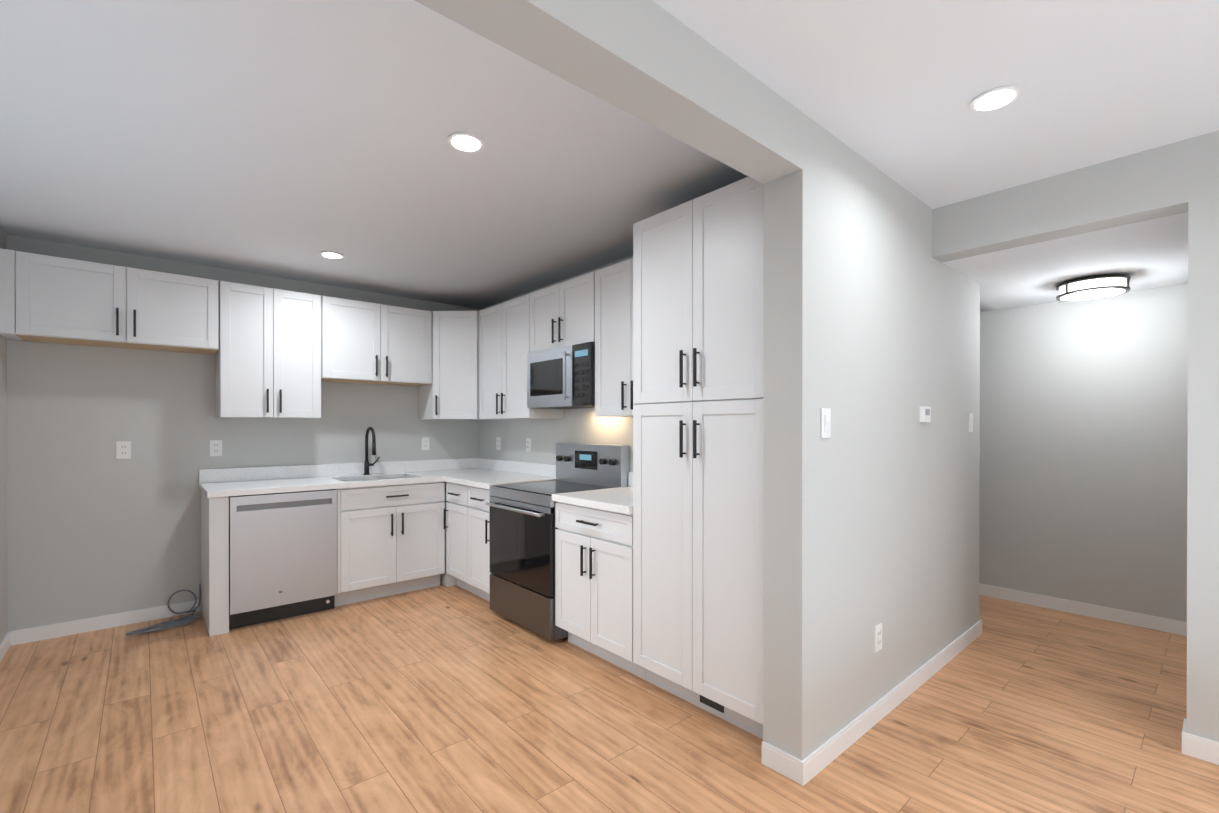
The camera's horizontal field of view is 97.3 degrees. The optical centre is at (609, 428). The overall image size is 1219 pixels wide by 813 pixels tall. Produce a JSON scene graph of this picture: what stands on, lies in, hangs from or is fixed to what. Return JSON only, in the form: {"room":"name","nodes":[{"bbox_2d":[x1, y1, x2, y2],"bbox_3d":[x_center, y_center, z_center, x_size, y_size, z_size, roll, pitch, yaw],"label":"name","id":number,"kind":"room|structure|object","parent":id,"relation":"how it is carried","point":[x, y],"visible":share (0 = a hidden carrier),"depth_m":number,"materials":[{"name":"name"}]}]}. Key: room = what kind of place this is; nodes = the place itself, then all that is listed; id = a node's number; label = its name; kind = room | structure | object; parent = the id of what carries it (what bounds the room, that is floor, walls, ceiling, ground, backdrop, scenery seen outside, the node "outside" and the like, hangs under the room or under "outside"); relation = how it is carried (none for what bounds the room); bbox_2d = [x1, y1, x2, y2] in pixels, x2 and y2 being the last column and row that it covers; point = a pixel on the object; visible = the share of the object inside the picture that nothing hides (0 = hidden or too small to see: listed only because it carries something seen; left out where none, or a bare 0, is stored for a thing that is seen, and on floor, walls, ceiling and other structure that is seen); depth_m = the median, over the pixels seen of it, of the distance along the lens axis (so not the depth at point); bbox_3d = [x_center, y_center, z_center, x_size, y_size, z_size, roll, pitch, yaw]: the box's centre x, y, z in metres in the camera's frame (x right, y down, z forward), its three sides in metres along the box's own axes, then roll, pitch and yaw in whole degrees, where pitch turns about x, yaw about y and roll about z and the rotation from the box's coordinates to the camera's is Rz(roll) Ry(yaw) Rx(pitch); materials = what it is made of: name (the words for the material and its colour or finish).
{"room":"kitchen","nodes":[
{"label":"kitchen","id":0,"kind":"room"},
{"bbox_2d":[0,226,7,642],"bbox_3d":[-0.879,0.079,-0.041,0.150,2.490,8.890,0,0,-41],"label":"wall","id":1,"kind":"structure","parent":0,"point":[3,507],"depth_m":3.16,"materials":[{"name":"paint"}]},
{"bbox_2d":[0,631,10,662],"bbox_3d":[-0.818,1.282,0.017,0.013,0.085,8.590,0,0,-41],"label":"baseboard","id":2,"kind":"structure","parent":1,"relation":"attached to","point":[5,644],"depth_m":3.13,"materials":[{"name":"white wood"}]},
{"bbox_2d":[6,234,478,630],"bbox_3d":[-2.460,0.065,4.380,3.280,2.490,0.150,0,0,-41],"label":"wall","id":3,"kind":"structure","parent":0,"point":[96,527],"depth_m":3.62,"materials":[{"name":"paint"}]},
{"bbox_2d":[11,600,200,645],"bbox_3d":[-3.286,1.270,3.554,0.919,0.085,0.013,0,0,-41],"label":"baseboard","id":4,"kind":"structure","parent":3,"relation":"attached to","point":[27,635],"depth_m":3.50,"materials":[{"name":"white wood"}]},
{"bbox_2d":[0,248,218,354],"bbox_3d":[-3.146,-0.778,3.441,1.012,0.479,0.354,0,0,-41],"label":"upper cabinet","id":5,"kind":"object","parent":3,"relation":"attached to","point":[49,299],"visible":1,"depth_m":3.30,"materials":[{"name":"white painted wood"},{"name":"black metal"},{"name":"raw wood"}]},
{"bbox_2d":[116,441,130,458],"bbox_3d":[-3.249,0.142,3.586,0.072,0.116,0.008,0,0,-41],"label":"outlet","id":6,"kind":"object","parent":3,"relation":"attached to","point":[123,449],"visible":1,"depth_m":3.58,"materials":[{"name":"white plastic"}]},
{"bbox_2d":[210,440,221,455],"bbox_3d":[-2.872,0.141,3.914,0.072,0.116,0.008,0,0,-41],"label":"outlet","id":7,"kind":"object","parent":3,"relation":"attached to","point":[215,447],"visible":1,"depth_m":3.91,"materials":[{"name":"white plastic"}]},
{"bbox_2d":[215,281,320,418],"bbox_3d":[-2.524,-0.550,3.985,0.629,0.938,0.354,0,0,-41],"label":"upper cabinet","id":8,"kind":"object","parent":3,"relation":"attached to","point":[268,359],"visible":1,"depth_m":3.85,"materials":[{"name":"white wood"}]},
{"bbox_2d":[321,296,431,385],"bbox_3d":[-1.958,-0.704,4.478,0.862,0.634,0.354,0,0,-41],"label":"upper cabinet","id":9,"kind":"object","parent":3,"relation":"attached to","point":[362,342],"visible":0.98,"depth_m":4.34,"materials":[{"name":"white painted wood"},{"name":"black metal"},{"name":"raw wood"}]},
{"bbox_2d":[422,437,428,449],"bbox_3d":[-1.696,0.138,4.941,0.072,0.116,0.008,0,0,-41],"label":"outlet","id":10,"kind":"object","parent":3,"relation":"attached to","point":[425,443],"visible":1,"depth_m":4.94,"materials":[{"name":"white plastic"}]},
{"bbox_2d":[418,310,507,419],"bbox_3d":[-1.318,-0.553,4.865,0.614,0.938,0.613,0,0,-41],"label":"upper cabinet","id":11,"kind":"object","parent":3,"relation":"attached to","point":[450,391],"visible":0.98,"depth_m":4.63,"materials":[{"name":"white wood"}]},
{"bbox_2d":[479,256,632,471],"bbox_3d":[-0.032,0.066,3.978,0.150,2.490,3.647,0,0,-41],"label":"wall","id":12,"kind":"structure","parent":0,"point":[584,425],"depth_m":4.39,"materials":[{"name":"paint"}]},
{"bbox_2d":[496,437,500,449],"bbox_3d":[-1.038,0.138,5.011,0.008,0.116,0.072,0,0,-41],"label":"electrical outlet","id":13,"kind":"object","parent":12,"relation":"attached to","point":[498,443],"visible":1,"depth_m":5.00,"materials":[{"name":"white plastic"}]},
{"bbox_2d":[479,294,563,419],"bbox_3d":[-0.756,-0.551,4.420,0.354,0.938,0.802,0,0,-41],"label":"upper cabinet","id":14,"kind":"object","parent":12,"relation":"attached to","point":[504,339],"visible":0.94,"depth_m":4.28,"materials":[{"name":"white wood"}]},
{"bbox_2d":[526,438,530,451],"bbox_3d":[-0.699,0.139,4.622,0.008,0.116,0.072,0,0,-41],"label":"electrical outlet","id":15,"kind":"object","parent":12,"relation":"attached to","point":[528,444],"visible":1,"depth_m":4.62,"materials":[{"name":"white plastic"}]},
{"bbox_2d":[530,272,594,352],"bbox_3d":[-0.242,-0.791,3.829,0.354,0.455,0.758,0,0,-41],"label":"upper cabinet","id":16,"kind":"object","parent":12,"relation":"attached to","point":[562,314],"visible":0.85,"depth_m":3.69,"materials":[{"name":"white wood"}]},
{"bbox_2d":[527,342,594,408],"bbox_3d":[-0.256,-0.356,3.817,0.393,0.409,0.754,0,0,-41],"label":"microwave","id":17,"kind":"object","parent":16,"relation":"attached to","point":[561,378],"visible":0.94,"depth_m":3.67,"materials":[{"name":"silver metal"}]},
{"bbox_2d":[595,258,635,416],"bbox_3d":[0.233,-0.548,3.286,0.354,0.938,0.680,0,0,-41],"label":"upper cabinet","id":18,"kind":"object","parent":12,"relation":"attached to","point":[614,340],"visible":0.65,"depth_m":3.31,"materials":[{"name":"white wood"}]},
{"bbox_2d":[414,0,802,183],"bbox_3d":[-0.266,-1.065,1.240,2.463,0.210,0.165,0,0,-41],"label":"beam","id":19,"kind":"structure","parent":0,"point":[653,63],"depth_m":1.52,"materials":[{"name":"paint"}]},
{"bbox_2d":[0,583,1218,812],"bbox_3d":[1.224,1.348,1.938,5.915,0.060,9.100,0,0,-41],"label":"floor","id":20,"kind":"structure","parent":0,"point":[446,699],"depth_m":2.35,"materials":[{"name":"brown wood"}]},
{"bbox_2d":[126,584,201,634],"bbox_3d":[-2.978,1.212,3.599,0.398,0.199,0.332,0,0,-41],"label":"coil","id":21,"kind":"object","parent":20,"relation":"on","point":[184,619],"visible":1,"depth_m":3.60,"materials":[{"name":"grey plastic"}]},
{"bbox_2d":[201,491,228,635],"bbox_3d":[-2.696,0.874,3.657,0.102,0.877,0.628,0,0,-41],"label":"cabinet end panel","id":22,"kind":"object","parent":20,"relation":"on","point":[215,561],"visible":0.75,"depth_m":3.43,"materials":[{"name":"white wood"}]},
{"bbox_2d":[229,489,336,629],"bbox_3d":[-2.402,0.875,3.886,0.632,0.872,0.614,0,0,-41],"label":"dishwasher","id":23,"kind":"object","parent":20,"relation":"on","point":[282,555],"visible":0.9,"depth_m":3.64,"materials":[{"name":"silver metal"}]},
{"bbox_2d":[335,481,444,605],"bbox_3d":[-1.855,0.871,4.367,0.816,0.877,0.664,0,0,-41],"label":"base cabinet","id":24,"kind":"object","parent":20,"relation":"on","point":[390,539],"visible":0.9,"depth_m":4.12,"materials":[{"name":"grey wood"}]},
{"bbox_2d":[199,458,490,497],"bbox_3d":[-1.900,0.450,4.325,2.205,0.320,0.666,0,0,-41],"label":"countertop","id":25,"kind":"structure","parent":24,"relation":"on","point":[223,482],"depth_m":4.13,"materials":[{"name":"stone"}]},
{"bbox_2d":[363,427,379,474],"bbox_3d":[-1.965,0.185,4.493,0.132,0.406,0.233,0,0,-41],"label":"faucet","id":26,"kind":"object","parent":25,"relation":"on","point":[367,464],"visible":1,"depth_m":4.52,"materials":[{"name":"black metal"}]},
{"bbox_2d":[440,481,456,586],"bbox_3d":[-1.317,0.870,4.873,0.608,0.877,0.608,0,0,-41],"label":"base cabinet","id":27,"kind":"object","parent":20,"relation":"on","point":[446,579],"visible":0.07,"depth_m":4.47,"materials":[{"name":"white wood"}]},
{"bbox_2d":[444,482,478,595],"bbox_3d":[-0.996,0.871,4.463,0.664,0.877,0.390,0,0,-41],"label":"base cabinet","id":28,"kind":"object","parent":20,"relation":"on","point":[456,510],"visible":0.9,"depth_m":4.27,"materials":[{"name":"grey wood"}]},
{"bbox_2d":[439,459,555,488],"bbox_3d":[-0.859,0.360,4.296,0.675,0.140,0.746,0,0,-41],"label":"countertop","id":29,"kind":"structure","parent":28,"relation":"on","point":[484,473],"depth_m":4.55,"materials":[{"name":"stone"}]},
{"bbox_2d":[468,486,490,601],"bbox_3d":[-0.738,0.872,4.167,0.664,0.877,0.390,0,0,-41],"label":"base cabinet","id":30,"kind":"object","parent":20,"relation":"on","point":[479,573],"visible":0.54,"depth_m":3.99,"materials":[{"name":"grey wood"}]},
{"bbox_2d":[486,443,629,640],"bbox_3d":[-0.379,0.712,3.714,0.711,1.200,0.756,0,0,-41],"label":"range","id":31,"kind":"object","parent":20,"relation":"on","point":[522,553],"visible":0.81,"depth_m":3.57,"materials":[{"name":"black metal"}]},
{"bbox_2d":[555,502,645,679],"bbox_3d":[0.116,0.875,3.188,0.664,0.877,0.680,0,0,-41],"label":"base cabinet","id":32,"kind":"object","parent":20,"relation":"on","point":[594,581],"visible":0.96,"depth_m":2.96,"materials":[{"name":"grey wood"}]},
{"bbox_2d":[547,472,632,513],"bbox_3d":[0.120,0.364,3.190,0.653,0.140,0.680,0,0,-41],"label":"countertop","id":33,"kind":"structure","parent":32,"relation":"on","point":[620,499],"depth_m":3.09,"materials":[{"name":"stone"}]},
{"bbox_2d":[633,177,763,738],"bbox_3d":[0.599,0.136,2.632,0.664,2.360,0.785,0,0,-41],"label":"pantry cabinet","id":34,"kind":"object","parent":20,"relation":"on","point":[698,317],"visible":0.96,"depth_m":2.40,"materials":[{"name":"white wood"}]},
{"bbox_2d":[0,0,1218,308],"bbox_3d":[0.486,-1.210,1.285,3.955,0.080,9.100,0,0,-41],"label":"ceiling","id":35,"kind":"structure","parent":0,"point":[286,138],"depth_m":2.04,"materials":[{"name":"paint"}]},
{"bbox_2d":[320,251,343,258],"bbox_3d":[-1.873,-1.172,3.620,0.150,0.011,0.150,0,0,-41],"label":"recessed light","id":36,"kind":"object","parent":35,"relation":"in","point":[332,254],"visible":0.98,"depth_m":3.61,"materials":[{"name":"white"}]},
{"bbox_2d":[447,132,484,152],"bbox_3d":[-0.585,-1.167,2.189,0.150,0.011,0.150,0,0,-41],"label":"recessed light","id":37,"kind":"object","parent":35,"relation":"in","point":[466,142],"visible":1,"depth_m":2.18,"materials":[{"name":"white plastic"}]},
{"bbox_2d":[969,85,1020,112],"bbox_3d":[1.366,-1.167,1.900,0.150,0.011,0.150,0,0,-41],"label":"recessed light","id":38,"kind":"object","parent":35,"relation":"in","point":[996,98],"visible":1,"depth_m":1.89,"materials":[{"name":"white plastic"}]},
{"bbox_2d":[763,113,979,759],"bbox_3d":[1.490,0.070,2.777,2.199,2.490,0.165,0,0,-41],"label":"wall","id":39,"kind":"structure","parent":0,"point":[872,342],"depth_m":2.29,"materials":[{"name":"paint"}]},
{"bbox_2d":[761,741,801,783],"bbox_3d":[0.657,1.275,2.053,0.013,0.085,0.164,0,0,-41],"label":"baseboard","id":40,"kind":"structure","parent":39,"relation":"attached to","point":[778,760],"depth_m":2.05,"materials":[{"name":"white wood"}]},
{"bbox_2d":[820,408,830,437],"bbox_3d":[0.849,-0.023,2.100,0.072,0.116,0.011,0,0,-41],"label":"light switch","id":41,"kind":"object","parent":39,"relation":"attached to","point":[825,428],"visible":1,"depth_m":2.09,"materials":[{"name":"white plastic"}]},
{"bbox_2d":[874,623,881,652],"bbox_3d":[1.218,0.946,2.427,0.072,0.116,0.008,0,0,-41],"label":"electrical outlet","id":42,"kind":"object","parent":39,"relation":"attached to","point":[877,637],"visible":1,"depth_m":2.42,"materials":[{"name":"white plastic"}]},
{"bbox_2d":[800,620,981,785],"bbox_3d":[1.549,1.273,2.714,2.225,0.085,0.013,0,0,-41],"label":"baseboard","id":43,"kind":"structure","parent":39,"relation":"attached to","point":[823,756],"depth_m":2.42,"materials":[{"name":"white wood"}]},
{"bbox_2d":[920,406,930,421],"bbox_3d":[1.637,-0.075,2.779,0.090,0.080,0.023,0,0,-41],"label":"thermostat","id":44,"kind":"object","parent":39,"relation":"attached to","point":[925,413],"visible":1,"depth_m":2.75,"materials":[{"name":"white plastic"}]},
{"bbox_2d":[968,413,972,431],"bbox_3d":[2.228,-0.037,3.303,0.072,0.116,0.011,0,0,-41],"label":"light switch","id":45,"kind":"object","parent":39,"relation":"attached to","point":[970,422],"visible":0.98,"depth_m":3.29,"materials":[{"name":"white plastic"}]},
{"bbox_2d":[942,212,1187,311],"bbox_3d":[2.771,-1.089,3.279,1.810,0.335,9.100,0,0,-41],"label":"ceiling","id":46,"kind":"structure","parent":0,"point":[1149,254],"depth_m":2.97,"materials":[{"name":"paint"}]},
{"bbox_2d":[1056,275,1129,300],"bbox_3d":[2.997,-0.876,3.332,0.344,0.091,0.344,0,0,-41],"label":"light","id":47,"kind":"object","parent":46,"relation":"attached to","point":[1094,288],"visible":1,"depth_m":3.25,"materials":[{"name":"white glass"}]},
{"bbox_2d":[932,130,1218,741],"bbox_3d":[3.354,0.075,1.123,0.150,2.490,4.778,0,0,-41],"label":"wall","id":48,"kind":"structure","parent":0,"point":[1203,497],"depth_m":2.17,"materials":[{"name":"paint"}]},
{"bbox_2d":[1182,718,1186,732],"bbox_3d":[2.393,1.274,2.229,0.150,0.085,0.013,0,0,-41],"label":"baseboard","id":49,"kind":"structure","parent":48,"relation":"attached to","point":[1184,729],"depth_m":2.22,"materials":[{"name":"white wood"}]},
{"bbox_2d":[1182,732,1218,764],"bbox_3d":[3.595,1.279,0.727,0.013,0.085,3.858,0,0,-41],"label":"baseboard","id":50,"kind":"structure","parent":48,"relation":"attached to","point":[1201,748],"depth_m":2.14,"materials":[{"name":"white wood"}]},
{"bbox_2d":[979,283,1187,621],"bbox_3d":[3.396,0.067,3.829,0.150,2.490,9.100,0,0,-41],"label":"wall","id":51,"kind":"structure","parent":0,"point":[1083,446],"depth_m":3.76,"materials":[{"name":"paint"}]},
{"bbox_2d":[979,583,1186,635],"bbox_3d":[3.335,1.269,3.779,0.013,0.085,8.800,0,0,-41],"label":"baseboard","id":52,"kind":"structure","parent":51,"relation":"attached to","point":[1135,619],"depth_m":3.75,"materials":[{"name":"white wood"}]}
]}

